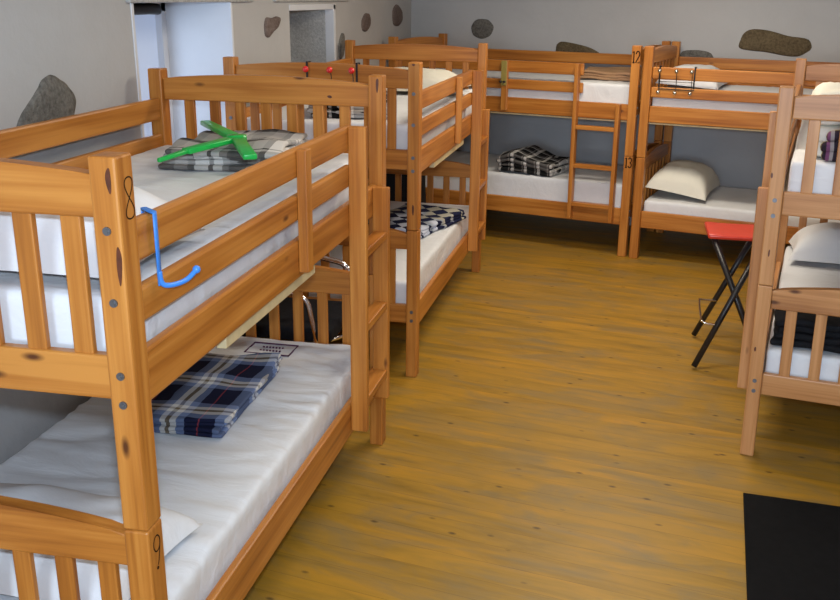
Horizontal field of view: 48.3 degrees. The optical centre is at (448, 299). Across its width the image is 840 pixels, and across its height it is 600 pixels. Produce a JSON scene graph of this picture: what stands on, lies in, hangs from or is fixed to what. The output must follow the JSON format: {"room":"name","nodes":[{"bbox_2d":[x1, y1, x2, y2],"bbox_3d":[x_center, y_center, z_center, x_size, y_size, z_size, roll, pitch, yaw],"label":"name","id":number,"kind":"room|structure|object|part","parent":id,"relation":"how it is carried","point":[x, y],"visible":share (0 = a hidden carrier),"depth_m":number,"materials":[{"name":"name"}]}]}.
{"room":"hostel dormitory room","nodes":[
{"label":"hostel dormitory room","id":0,"kind":"room"},
{"bbox_2d":[0,0,410,463],"bbox_3d":[-1.711,-0.286,2.673,0.498,2.500,12.939,4,18,10],"label":"wall","id":1,"kind":"structure","parent":0,"point":[59,58],"depth_m":3.36,"materials":[{"name":"paint"}]},
{"bbox_2d":[134,3,174,144],"bbox_3d":[-1.524,-0.945,4.293,0.075,0.810,0.935,4,18,10],"label":"window","id":2,"kind":"structure","parent":1,"relation":"in","point":[151,30],"depth_m":4.57,"materials":[{"name":"white paint"}]},
{"bbox_3d":[-1.485,-1.016,4.503,0.014,0.705,0.385,4,18,10],"label":"pane","id":3,"kind":"part","parent":2,"relation":"part of","materials":[{"name":"blue"}]},
{"bbox_2d":[133,3,161,14],"bbox_3d":[-1.420,-1.255,4.047,0.060,0.054,0.660,4,18,10],"label":"roller blind","id":4,"kind":"object","parent":2,"relation":"attached to","point":[139,8],"visible":0.34,"depth_m":4.22,"materials":[{"name":"fabric"}]},
{"bbox_3d":[-1.512,-0.945,4.290,0.050,0.810,0.935,4,18,10],"label":"frame","id":5,"kind":"part","parent":2,"relation":"part of","materials":[{"name":"white paint"}]},
{"bbox_2d":[130,2,234,140],"bbox_3d":[-1.342,-0.920,4.265,0.386,0.835,0.975,4,18,10],"label":"trim","id":6,"kind":"structure","parent":1,"relation":"attached to","point":[199,34],"depth_m":4.63,"materials":[{"name":"white paint"}]},
{"bbox_2d":[126,0,253,2],"bbox_3d":[-1.307,-1.412,4.217,0.400,0.130,1.255,4,18,10],"label":"trim","id":7,"kind":"structure","parent":1,"relation":"attached to","point":[127,1],"depth_m":3.99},
{"bbox_2d":[289,10,325,62],"bbox_3d":[-1.051,-1.434,5.894,0.325,0.815,0.860,4,18,10],"label":"window","id":8,"kind":"structure","parent":1,"relation":"attached to","point":[307,27],"depth_m":6.20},
{"bbox_2d":[273,0,349,1],"bbox_3d":[-0.825,-1.880,5.732,0.040,0.100,1.410,4,18,10],"label":"trim","id":9,"kind":"structure","parent":1,"relation":"attached to","point":[273,0],"depth_m":5.46,"materials":[{"name":"white"}]},
{"bbox_2d":[289,4,336,61],"bbox_3d":[-1.001,-1.434,5.890,0.344,0.819,0.872,4,18,10],"label":"trim","id":10,"kind":"structure","parent":1,"relation":"attached to","point":[330,14],"depth_m":6.14,"materials":[{"name":"white paint"}]},
{"bbox_2d":[243,210,839,599],"bbox_3d":[0.614,1.111,2.661,5.309,0.080,13.539,4,18,10],"label":"floor","id":11,"kind":"structure","parent":0,"point":[556,435],"depth_m":4.02,"materials":[{"name":"brown wood"}]},
{"bbox_2d":[0,68,389,599],"bbox_3d":[-0.889,0.139,2.959,1.008,1.540,2.009,4,18,10],"label":"bunk bed","id":12,"kind":"object","parent":11,"relation":"on","point":[131,371],"visible":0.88,"depth_m":2.20,"materials":[{"name":"orange wood"}]},
{"bbox_3d":[-1.078,-0.061,1.897,0.845,0.480,0.034,4,18,10],"label":"panel","id":13,"kind":"part","parent":12,"relation":"part of","materials":[{"name":"orange wood"}]},
{"bbox_3d":[-1.095,0.659,2.132,0.845,0.495,0.034,4,18,10],"label":"panel","id":14,"kind":"part","parent":12,"relation":"part of","materials":[{"name":"orange wood"}]},
{"bbox_3d":[-1.333,-0.478,2.849,0.026,0.085,1.874,4,18,10],"label":"guard rail","id":15,"kind":"part","parent":12,"relation":"part of","materials":[{"name":"orange wood"}]},
{"bbox_3d":[-1.336,-0.351,2.890,0.026,0.074,1.874,4,18,10],"label":"guard rail","id":16,"kind":"part","parent":12,"relation":"part of","materials":[{"name":"orange wood"}]},
{"bbox_3d":[-0.640,0.100,1.862,0.062,0.782,0.063,4,18,10],"label":"corner post","id":17,"kind":"part","parent":12,"relation":"part of","materials":[{"name":"orange wood"}]},
{"bbox_3d":[-0.657,0.833,2.101,0.061,0.756,0.063,4,18,10],"label":"corner post","id":18,"kind":"part","parent":12,"relation":"part of","materials":[{"name":"orange wood"}]},
{"bbox_3d":[-1.163,-0.546,3.828,0.062,0.782,0.063,4,18,10],"label":"corner post","id":19,"kind":"part","parent":12,"relation":"part of","materials":[{"name":"orange wood"}]},
{"bbox_2d":[140,207,200,287],"bbox_3d":[-0.579,-0.115,1.963,0.107,0.167,0.063,-16,24,-41],"label":"hook","id":20,"kind":"object","parent":12,"relation":"hanging from","point":[196,269],"visible":0.95,"depth_m":1.93,"materials":[{"name":"blue plastic"}]},
{"bbox_2d":[0,145,348,350],"bbox_3d":[-0.906,-0.243,2.840,0.841,0.165,1.869,4,18,10],"label":"mattress","id":21,"kind":"object","parent":12,"relation":"on","point":[168,185],"visible":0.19,"depth_m":2.34,"materials":[{"name":"white fabric"}]},
{"bbox_2d":[0,186,204,277],"bbox_3d":[-1.002,-0.200,2.114,0.760,0.151,0.440,3,18,7],"label":"pillow","id":22,"kind":"object","parent":21,"relation":"on","point":[48,226],"visible":0.19,"depth_m":1.92,"materials":[{"name":"white fabric"}]},
{"bbox_2d":[158,129,308,170],"bbox_3d":[-0.761,-0.557,3.410,0.438,0.087,0.529,2,18,3],"label":"blanket","id":23,"kind":"object","parent":21,"relation":"on","point":[266,143],"visible":0.56,"depth_m":3.20,"materials":[{"name":"grey fabric"}]},
{"bbox_2d":[157,120,256,161],"bbox_3d":[-0.786,-0.555,3.236,0.306,0.046,0.683,-1,18,-5],"label":"clothes hanger","id":24,"kind":"object","parent":23,"relation":"on","point":[239,141],"visible":1,"depth_m":3.10,"materials":[{"name":"green plastic"}]},
{"bbox_2d":[0,336,350,599],"bbox_3d":[-0.917,0.508,3.083,0.839,0.162,1.868,4,18,10],"label":"mattress","id":25,"kind":"object","parent":12,"relation":"on","point":[228,484],"visible":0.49,"depth_m":2.92,"materials":[{"name":"white fabric"}]},
{"bbox_2d":[0,483,201,599],"bbox_3d":[-1.035,0.577,2.364,0.680,0.117,0.420,5,18,12],"label":"pillow","id":26,"kind":"object","parent":25,"relation":"on","point":[176,526],"visible":0.38,"depth_m":2.36,"materials":[{"name":"white fabric"}]},
{"bbox_2d":[151,353,281,437],"bbox_3d":[-0.852,0.310,3.314,0.375,0.076,0.614,4,18,8],"label":"blanket","id":27,"kind":"object","parent":25,"relation":"on","point":[207,399],"visible":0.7,"depth_m":3.23,"materials":[{"name":"blue fabric"}]},
{"bbox_3d":[-0.493,-0.337,2.542,0.026,0.085,1.527,4,18,10],"label":"guard rail","id":28,"kind":"part","parent":12,"relation":"part of","materials":[{"name":"orange wood"}]},
{"bbox_3d":[-0.496,-0.211,2.583,0.026,0.074,1.527,4,18,10],"label":"guard rail","id":29,"kind":"part","parent":12,"relation":"part of","materials":[{"name":"orange wood"}]},
{"bbox_3d":[-0.467,-0.116,2.793,0.027,0.116,1.874,4,18,10],"label":"rail","id":30,"kind":"part","parent":12,"relation":"part of","materials":[{"name":"orange wood"}]},
{"bbox_3d":[-0.719,-0.643,3.709,0.845,0.480,0.034,4,18,10],"label":"panel","id":31,"kind":"part","parent":12,"relation":"part of","materials":[{"name":"orange wood"}]},
{"bbox_3d":[-0.484,0.617,3.032,0.027,0.126,1.874,4,18,10],"label":"rail","id":32,"kind":"part","parent":12,"relation":"part of","materials":[{"name":"orange wood"}]},
{"bbox_3d":[-0.736,0.077,3.944,0.845,0.495,0.034,4,18,10],"label":"panel","id":33,"kind":"part","parent":12,"relation":"part of","materials":[{"name":"orange wood"}]},
{"bbox_3d":[-0.281,-0.482,3.674,0.062,0.782,0.063,4,18,10],"label":"corner post","id":34,"kind":"part","parent":12,"relation":"part of","materials":[{"name":"orange wood"}]},
{"bbox_3d":[-0.298,0.251,3.913,0.061,0.756,0.063,4,18,10],"label":"corner post","id":35,"kind":"part","parent":12,"relation":"part of","materials":[{"name":"orange wood"}]},
{"bbox_2d":[242,256,349,342],"bbox_3d":[-0.678,0.067,4.345,0.526,0.805,0.484,4,18,10],"label":"chair","id":36,"kind":"object","parent":11,"relation":"on","point":[309,305],"visible":0.24,"depth_m":4.16,"materials":[{"name":"black fabric"}]},
{"bbox_3d":[-0.693,0.085,4.334,0.440,0.070,0.420,4,18,10],"label":"seat","id":37,"kind":"part","parent":36,"relation":"part of","materials":[{"name":"black fabric"}]},
{"bbox_2d":[223,40,489,376],"bbox_3d":[-0.402,-0.675,5.489,1.008,1.540,2.009,4,18,10],"label":"bunk bed","id":38,"kind":"object","parent":11,"relation":"on","point":[427,159],"visible":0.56,"depth_m":4.72,"materials":[{"name":"orange wood"}]},
{"bbox_3d":[-1.042,-0.779,4.551,0.062,0.782,0.063,4,18,10],"label":"corner post","id":39,"kind":"part","parent":38,"relation":"part of","materials":[{"name":"orange wood"}]},
{"bbox_3d":[-0.848,-1.166,5.424,0.026,0.074,1.874,4,18,10],"label":"guard rail","id":40,"kind":"part","parent":38,"relation":"part of","materials":[{"name":"orange wood"}]},
{"bbox_3d":[-0.599,-0.875,4.429,0.845,0.480,0.034,4,18,10],"label":"panel","id":41,"kind":"part","parent":38,"relation":"part of","materials":[{"name":"orange wood"}]},
{"bbox_2d":[302,61,359,81],"bbox_3d":[-0.546,-1.006,4.351,0.254,0.192,0.091,4,18,10],"label":"hook rack","id":42,"kind":"object","parent":38,"relation":"hanging from","point":[351,70],"visible":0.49,"depth_m":4.31,"materials":[{"name":"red metal"}]},
{"bbox_3d":[-0.845,-1.293,5.382,0.026,0.085,1.874,4,18,10],"label":"guard rail","id":43,"kind":"part","parent":38,"relation":"part of","materials":[{"name":"orange wood"}]},
{"bbox_3d":[-0.616,-0.155,4.664,0.845,0.495,0.034,4,18,10],"label":"panel","id":44,"kind":"part","parent":38,"relation":"part of","materials":[{"name":"orange wood"}]},
{"bbox_3d":[-0.667,-1.360,6.361,0.062,0.782,0.063,4,18,10],"label":"corner post","id":45,"kind":"part","parent":38,"relation":"part of","materials":[{"name":"orange wood"}]},
{"bbox_2d":[247,89,471,148],"bbox_3d":[-0.418,-1.058,5.369,0.840,0.169,1.868,4,18,10],"label":"mattress","id":46,"kind":"object","parent":38,"relation":"on","point":[402,96],"visible":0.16,"depth_m":4.74,"materials":[{"name":"white fabric"}]},
{"bbox_2d":[307,92,386,118],"bbox_3d":[-0.495,-0.990,4.727,0.415,0.096,0.448,1,18,-1],"label":"blanket","id":47,"kind":"object","parent":46,"relation":"on","point":[332,111],"visible":0.16,"depth_m":4.54,"materials":[{"name":"black fabric"}]},
{"bbox_2d":[386,67,470,92],"bbox_3d":[-0.301,-1.406,5.908,0.820,0.124,0.560,4,18,9],"label":"pillow","id":48,"kind":"object","parent":46,"relation":"on","point":[431,77],"visible":0.25,"depth_m":5.70,"materials":[{"name":"beige fabric"}]},
{"bbox_2d":[309,201,468,303],"bbox_3d":[-0.430,-0.315,5.611,0.840,0.182,1.870,4,18,10],"label":"mattress","id":49,"kind":"object","parent":38,"relation":"on","point":[435,248],"visible":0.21,"depth_m":5.27,"materials":[{"name":"white fabric"}]},
{"bbox_2d":[368,203,465,237],"bbox_3d":[-0.234,-0.495,5.776,0.456,0.065,0.673,10,20,26],"label":"blanket","id":50,"kind":"object","parent":49,"relation":"on","point":[433,218],"visible":0.49,"depth_m":5.77,"materials":[{"name":"fabric"}]},
{"bbox_3d":[-0.178,0.020,4.629,0.061,0.756,0.063,4,18,10],"label":"corner post","id":51,"kind":"part","parent":38,"relation":"part of","materials":[{"name":"orange wood"}]},
{"bbox_3d":[-0.161,-0.713,4.390,0.062,0.782,0.063,4,18,10],"label":"corner post","id":52,"kind":"part","parent":38,"relation":"part of","materials":[{"name":"orange wood"}]},
{"bbox_3d":[-0.224,-1.456,6.238,0.845,0.480,0.034,4,18,10],"label":"panel","id":53,"kind":"part","parent":38,"relation":"part of","materials":[{"name":"orange wood"}]},
{"bbox_3d":[-0.241,-0.737,6.473,0.845,0.495,0.034,4,18,10],"label":"panel","id":54,"kind":"part","parent":38,"relation":"part of","materials":[{"name":"orange wood"}]},
{"bbox_3d":[0.002,-0.196,5.559,0.027,0.126,1.874,4,18,10],"label":"rail","id":55,"kind":"part","parent":38,"relation":"part of","materials":[{"name":"orange wood"}]},
{"bbox_3d":[0.019,-0.929,5.320,0.027,0.116,1.874,4,18,10],"label":"rail","id":56,"kind":"part","parent":38,"relation":"part of","materials":[{"name":"orange wood"}]},
{"bbox_3d":[-0.011,-1.024,5.110,0.026,0.074,1.527,4,18,10],"label":"guard rail","id":57,"kind":"part","parent":38,"relation":"part of","materials":[{"name":"orange wood"}]},
{"bbox_3d":[-0.008,-1.150,5.069,0.026,0.085,1.527,4,18,10],"label":"guard rail","id":58,"kind":"part","parent":38,"relation":"part of","materials":[{"name":"orange wood"}]},
{"bbox_3d":[0.196,-0.561,6.439,0.061,0.756,0.063,4,18,10],"label":"corner post","id":59,"kind":"part","parent":38,"relation":"part of","materials":[{"name":"orange wood"}]},
{"bbox_3d":[0.213,-1.294,6.200,0.062,0.782,0.063,4,18,10],"label":"corner post","id":60,"kind":"part","parent":38,"relation":"part of","materials":[{"name":"orange wood"}]},
{"bbox_2d":[386,174,425,202],"bbox_3d":[-0.367,-0.741,7.018,0.368,0.724,0.250,4,18,10],"label":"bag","id":61,"kind":"object","parent":11,"relation":"on","point":[390,178],"visible":0.05,"depth_m":6.87,"materials":[{"name":"black fabric"}]},
{"bbox_2d":[388,33,670,256],"bbox_3d":[0.612,-1.311,7.530,2.009,1.520,0.998,9,20,24],"label":"bunk bed","id":62,"kind":"object","parent":11,"relation":"on","point":[532,62],"visible":0.33,"depth_m":6.96,"materials":[{"name":"orange wood"}]},
{"bbox_3d":[-0.441,-1.690,7.436,0.063,0.772,0.056,9,20,24],"label":"corner post","id":63,"kind":"part","parent":62,"relation":"part of","materials":[{"name":"orange wood"}]},
{"bbox_3d":[-0.247,-1.940,7.781,0.034,0.474,0.842,9,20,24],"label":"panel","id":64,"kind":"part","parent":62,"relation":"part of","materials":[{"name":"orange wood"}]},
{"bbox_3d":[-0.058,-1.935,8.210,0.063,0.772,0.056,9,20,24],"label":"corner post","id":65,"kind":"part","parent":62,"relation":"part of","materials":[{"name":"orange wood"}]},
{"bbox_3d":[0.283,-1.772,7.057,1.527,0.084,0.026,9,20,24],"label":"guard rail","id":66,"kind":"part","parent":62,"relation":"part of","materials":[{"name":"orange wood"}]},
{"bbox_2d":[499,60,506,85],"bbox_3d":[0.402,-1.682,6.948,0.047,0.180,0.044,9,20,24],"label":"hook","id":67,"kind":"object","parent":62,"relation":"attached to","point":[503,81],"visible":1,"depth_m":6.96,"materials":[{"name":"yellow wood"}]},
{"bbox_3d":[0.425,-0.753,7.310,1.874,0.124,0.026,9,20,24],"label":"rail","id":68,"kind":"part","parent":62,"relation":"part of","materials":[{"name":"orange wood"}]},
{"bbox_3d":[0.282,-1.648,7.097,1.527,0.073,0.026,9,20,24],"label":"guard rail","id":69,"kind":"part","parent":62,"relation":"part of","materials":[{"name":"orange wood"}]},
{"bbox_2d":[425,151,633,207],"bbox_3d":[0.614,-0.988,7.652,1.869,0.232,0.841,9,20,24],"label":"mattress","id":70,"kind":"object","parent":62,"relation":"on","point":[590,185],"visible":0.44,"depth_m":7.21,"materials":[{"name":"white fabric"}]},
{"bbox_2d":[496,145,569,176],"bbox_3d":[0.668,-1.101,7.351,0.489,0.178,0.426,10,20,26],"label":"blanket","id":71,"kind":"object","parent":70,"relation":"on","point":[534,160],"visible":0.94,"depth_m":7.23,"materials":[{"name":"fabric"}]},
{"bbox_2d":[435,68,640,103],"bbox_3d":[0.625,-1.699,7.421,1.869,0.178,0.840,9,20,24],"label":"mattress","id":72,"kind":"object","parent":62,"relation":"on","point":[594,90],"visible":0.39,"depth_m":6.92,"materials":[{"name":"white fabric"}]},
{"bbox_2d":[580,67,641,80],"bbox_3d":[1.246,-1.733,7.155,0.477,0.073,0.512,8,19,21],"label":"blanket","id":73,"kind":"object","parent":72,"relation":"on","point":[601,73],"visible":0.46,"depth_m":6.97,"materials":[{"name":"brown fabric"}]},
{"bbox_3d":[0.820,-2.015,7.745,1.874,0.084,0.026,9,20,24],"label":"guard rail","id":74,"kind":"part","parent":62,"relation":"part of","materials":[{"name":"orange wood"}]},
{"bbox_3d":[0.436,-1.477,7.075,1.874,0.114,0.026,9,20,24],"label":"rail","id":75,"kind":"part","parent":62,"relation":"part of","materials":[{"name":"orange wood"}]},
{"bbox_3d":[1.300,-0.686,6.892,0.063,0.746,0.056,9,20,24],"label":"corner post","id":76,"kind":"part","parent":62,"relation":"part of","materials":[{"name":"orange wood"}]},
{"bbox_3d":[1.311,-1.410,6.657,0.063,0.772,0.056,9,20,24],"label":"corner post","id":77,"kind":"part","parent":62,"relation":"part of","materials":[{"name":"orange wood"}]},
{"bbox_3d":[1.493,-0.949,7.234,0.034,0.489,0.842,9,20,24],"label":"panel","id":78,"kind":"part","parent":62,"relation":"part of","materials":[{"name":"orange wood"}]},
{"bbox_3d":[1.505,-1.660,7.003,0.034,0.474,0.842,9,20,24],"label":"panel","id":79,"kind":"part","parent":62,"relation":"part of","materials":[{"name":"orange wood"}]},
{"bbox_3d":[1.683,-0.931,7.667,0.063,0.746,0.056,9,20,24],"label":"corner post","id":80,"kind":"part","parent":62,"relation":"part of","materials":[{"name":"orange wood"}]},
{"bbox_3d":[1.694,-1.655,7.432,0.063,0.772,0.056,9,20,24],"label":"corner post","id":81,"kind":"part","parent":62,"relation":"part of","materials":[{"name":"orange wood"}]},
{"bbox_2d":[691,222,753,367],"bbox_3d":[1.495,-0.037,4.973,0.375,0.685,0.530,4,18,10],"label":"folding stool","id":82,"kind":"object","parent":11,"relation":"on","point":[715,231],"visible":0.72,"depth_m":4.83,"materials":[{"name":"red plastic"}]},
{"bbox_3d":[1.434,0.028,4.813,0.351,0.658,0.031,-4,19,-14],"label":"leg","id":83,"kind":"part","parent":82,"relation":"part of","materials":[{"name":"black metal"}]},
{"bbox_3d":[1.520,-0.087,5.170,0.292,0.657,0.121,4,18,10],"label":"leg","id":84,"kind":"part","parent":82,"relation":"part of","materials":[{"name":"black metal"}]},
{"bbox_3d":[1.490,0.027,4.818,0.323,0.658,0.170,4,18,10],"label":"leg","id":85,"kind":"part","parent":82,"relation":"part of","materials":[{"name":"black metal"}]},
{"bbox_3d":[1.494,-0.359,4.901,0.290,0.029,0.300,4,18,10],"label":"seat","id":86,"kind":"part","parent":82,"relation":"part of","materials":[{"name":"red plastic"}]},
{"bbox_2d":[629,41,839,258],"bbox_3d":[2.441,-1.019,6.720,2.009,1.520,0.998,9,20,23],"label":"bunk bed","id":87,"kind":"object","parent":11,"relation":"on","point":[668,56],"visible":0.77,"depth_m":6.59,"materials":[{"name":"orange wood"}]},
{"bbox_3d":[1.377,-0.670,6.847,0.063,0.746,0.056,9,20,23],"label":"corner post","id":88,"kind":"part","parent":87,"relation":"part of","materials":[{"name":"orange wood"}]},
{"bbox_3d":[1.389,-1.394,6.612,0.063,0.772,0.056,9,20,23],"label":"corner post","id":89,"kind":"part","parent":87,"relation":"part of","materials":[{"name":"orange wood"}]},
{"bbox_3d":[1.565,-0.934,7.191,0.034,0.489,0.842,9,20,23],"label":"panel","id":90,"kind":"part","parent":87,"relation":"part of","materials":[{"name":"orange wood"}]},
{"bbox_3d":[1.577,-1.645,6.960,0.034,0.474,0.842,9,20,23],"label":"panel","id":91,"kind":"part","parent":87,"relation":"part of","materials":[{"name":"orange wood"}]},
{"bbox_3d":[1.749,-0.917,7.626,0.063,0.746,0.056,9,20,23],"label":"corner post","id":92,"kind":"part","parent":87,"relation":"part of","materials":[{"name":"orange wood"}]},
{"bbox_3d":[1.761,-1.641,7.391,0.063,0.772,0.056,9,20,23],"label":"corner post","id":93,"kind":"part","parent":87,"relation":"part of","materials":[{"name":"orange wood"}]},
{"bbox_2d":[656,65,696,95],"bbox_3d":[1.568,-1.514,6.467,0.254,0.192,0.080,9,20,23],"label":"hook rack","id":94,"kind":"object","parent":87,"relation":"hanging from","point":[676,71],"visible":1,"depth_m":6.46,"materials":[{"name":"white metal"}]},
{"bbox_3d":[2.260,-0.461,6.498,1.874,0.124,0.026,9,20,23],"label":"rail","id":95,"kind":"part","parent":87,"relation":"part of","materials":[{"name":"orange wood"}]},
{"bbox_3d":[2.271,-1.185,6.263,1.874,0.114,0.026,9,20,23],"label":"rail","id":96,"kind":"part","parent":87,"relation":"part of","materials":[{"name":"orange wood"}]},
{"bbox_3d":[2.115,-1.355,6.283,1.527,0.073,0.026,9,20,23],"label":"guard rail","id":97,"kind":"part","parent":87,"relation":"part of","materials":[{"name":"orange wood"}]},
{"bbox_2d":[652,85,813,112],"bbox_3d":[2.455,-1.393,6.617,1.868,0.147,0.839,9,20,23],"label":"mattress","id":98,"kind":"object","parent":87,"relation":"on","point":[667,102],"visible":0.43,"depth_m":6.52,"materials":[{"name":"white fabric"}]},
{"bbox_2d":[655,64,725,89],"bbox_3d":[1.801,-1.649,6.855,0.439,0.139,0.740,8,19,21],"label":"pillow","id":99,"kind":"object","parent":98,"relation":"on","point":[700,84],"visible":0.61,"depth_m":6.59,"materials":[{"name":"white fabric"}]},
{"bbox_3d":[2.117,-1.479,6.243,1.527,0.084,0.026,9,20,23],"label":"guard rail","id":100,"kind":"part","parent":87,"relation":"part of","materials":[{"name":"orange wood"}]},
{"bbox_2d":[643,186,839,226],"bbox_3d":[2.443,-0.649,6.857,1.868,0.140,0.839,9,20,23],"label":"mattress","id":101,"kind":"object","parent":87,"relation":"on","point":[738,204],"visible":0.37,"depth_m":6.77,"materials":[{"name":"white fabric"}]},
{"bbox_2d":[645,160,719,200],"bbox_3d":[1.779,-0.934,7.069,0.446,0.206,0.680,9,20,23],"label":"pillow","id":102,"kind":"object","parent":101,"relation":"on","point":[693,179],"visible":1,"depth_m":6.84,"materials":[{"name":"beige fabric"}]},
{"bbox_3d":[2.643,-1.724,6.937,1.874,0.084,0.026,9,20,23],"label":"guard rail","id":103,"kind":"part","parent":87,"relation":"part of","materials":[{"name":"orange wood"}]},
{"bbox_3d":[2.641,-1.599,6.978,1.874,0.073,0.026,9,20,23],"label":"guard rail","id":104,"kind":"part","parent":87,"relation":"part of","materials":[{"name":"orange wood"}]},
{"bbox_2d":[737,58,839,455],"bbox_3d":[2.020,-0.298,4.471,1.014,1.525,2.009,8,19,20],"label":"bunk bed","id":105,"kind":"object","parent":11,"relation":"on","point":[775,204],"visible":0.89,"depth_m":3.75,"materials":[{"name":"brown wood"}]},
{"bbox_3d":[1.269,0.292,3.874,0.065,0.749,0.063,8,19,20],"label":"corner post","id":106,"kind":"part","parent":105,"relation":"part of","materials":[{"name":"brown wood"}]},
{"bbox_3d":[1.624,0.093,4.756,0.027,0.125,1.874,8,19,20],"label":"rail","id":107,"kind":"part","parent":105,"relation":"part of","materials":[{"name":"brown wood"}]},
{"bbox_3d":[1.272,-0.435,3.641,0.065,0.774,0.063,8,19,20],"label":"corner post","id":108,"kind":"part","parent":105,"relation":"part of","materials":[{"name":"brown wood"}]},
{"bbox_3d":[1.970,-0.256,5.595,0.065,0.749,0.063,8,19,20],"label":"corner post","id":109,"kind":"part","parent":105,"relation":"part of","materials":[{"name":"brown wood"}]},
{"bbox_3d":[1.627,-0.634,4.524,0.027,0.115,1.874,8,19,20],"label":"rail","id":110,"kind":"part","parent":105,"relation":"part of","materials":[{"name":"brown wood"}]},
{"bbox_3d":[1.690,-0.829,4.631,0.027,0.073,1.527,8,19,20],"label":"guard rail","id":111,"kind":"part","parent":105,"relation":"part of","materials":[{"name":"brown wood"}]},
{"bbox_3d":[1.691,-0.954,4.591,0.027,0.084,1.527,8,19,20],"label":"guard rail","id":112,"kind":"part","parent":105,"relation":"part of","materials":[{"name":"brown wood"}]},
{"bbox_3d":[1.973,-0.983,5.362,0.065,0.774,0.063,8,19,20],"label":"corner post","id":113,"kind":"part","parent":105,"relation":"part of","materials":[{"name":"brown wood"}]},
{"bbox_3d":[1.689,0.207,3.676,0.847,0.490,0.034,8,19,20],"label":"panel","id":114,"kind":"part","parent":105,"relation":"part of","materials":[{"name":"brown wood"}]},
{"bbox_2d":[765,246,839,381],"bbox_3d":[2.039,0.067,4.579,0.839,0.169,1.868,8,19,20],"label":"mattress","id":115,"kind":"object","parent":105,"relation":"on","point":[794,273],"visible":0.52,"depth_m":4.72,"materials":[{"name":"white fabric"}]},
{"bbox_2d":[770,309,839,353],"bbox_3d":[1.792,0.116,3.926,0.820,0.128,0.446,8,19,20],"label":"blanket","id":116,"kind":"object","parent":115,"relation":"on","point":[805,322],"visible":0.56,"depth_m":3.84,"materials":[{"name":"black fabric"}]},
{"bbox_2d":[788,222,839,263],"bbox_3d":[2.288,-0.319,5.131,0.800,0.177,0.440,7,19,18],"label":"pillow","id":117,"kind":"object","parent":115,"relation":"on","point":[820,242],"visible":1,"depth_m":5.06,"materials":[{"name":"white fabric"}]},
{"bbox_3d":[1.692,-0.507,3.447,0.847,0.475,0.034,8,19,20],"label":"panel","id":118,"kind":"part","parent":105,"relation":"part of","materials":[{"name":"brown wood"}]},
{"bbox_2d":[787,120,835,194],"bbox_3d":[2.050,-0.675,4.338,0.839,0.167,1.868,8,19,20],"label":"mattress","id":119,"kind":"object","parent":105,"relation":"on","point":[824,170],"visible":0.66,"depth_m":3.63,"materials":[{"name":"white fabric"}]},
{"bbox_2d":[811,82,839,156],"bbox_3d":[1.814,-0.703,3.687,0.756,0.274,0.431,8,19,20],"label":"pillow","id":120,"kind":"object","parent":119,"relation":"on","point":[827,88],"visible":0.2,"depth_m":3.63,"materials":[{"name":"white fabric"}]},
{"bbox_2d":[820,130,839,161],"bbox_3d":[1.554,-0.587,3.557,0.268,0.135,0.058,7,19,18],"label":"blanket","id":121,"kind":"object","parent":119,"relation":"on","point":[829,148],"visible":0.94,"depth_m":3.57,"materials":[{"name":"fabric"}]},
{"bbox_3d":[2.392,-1.055,5.168,0.847,0.475,0.034,8,19,20],"label":"panel","id":122,"kind":"part","parent":105,"relation":"part of","materials":[{"name":"brown wood"}]},
{"bbox_2d":[743,493,839,599],"bbox_3d":[1.384,0.985,2.943,0.860,0.008,1.300,6,19,15],"label":"floor mat","id":123,"kind":"object","parent":11,"relation":"on","point":[792,547],"visible":1,"depth_m":3.27,"materials":[{"name":"black rubber"}]},
{"bbox_2d":[411,0,839,224],"bbox_3d":[1.733,-1.841,7.632,5.252,2.500,0.317,9,20,24],"label":"wall","id":124,"kind":"structure","parent":0,"point":[787,30],"depth_m":7.54,"materials":[{"name":"paint"}]}
]}

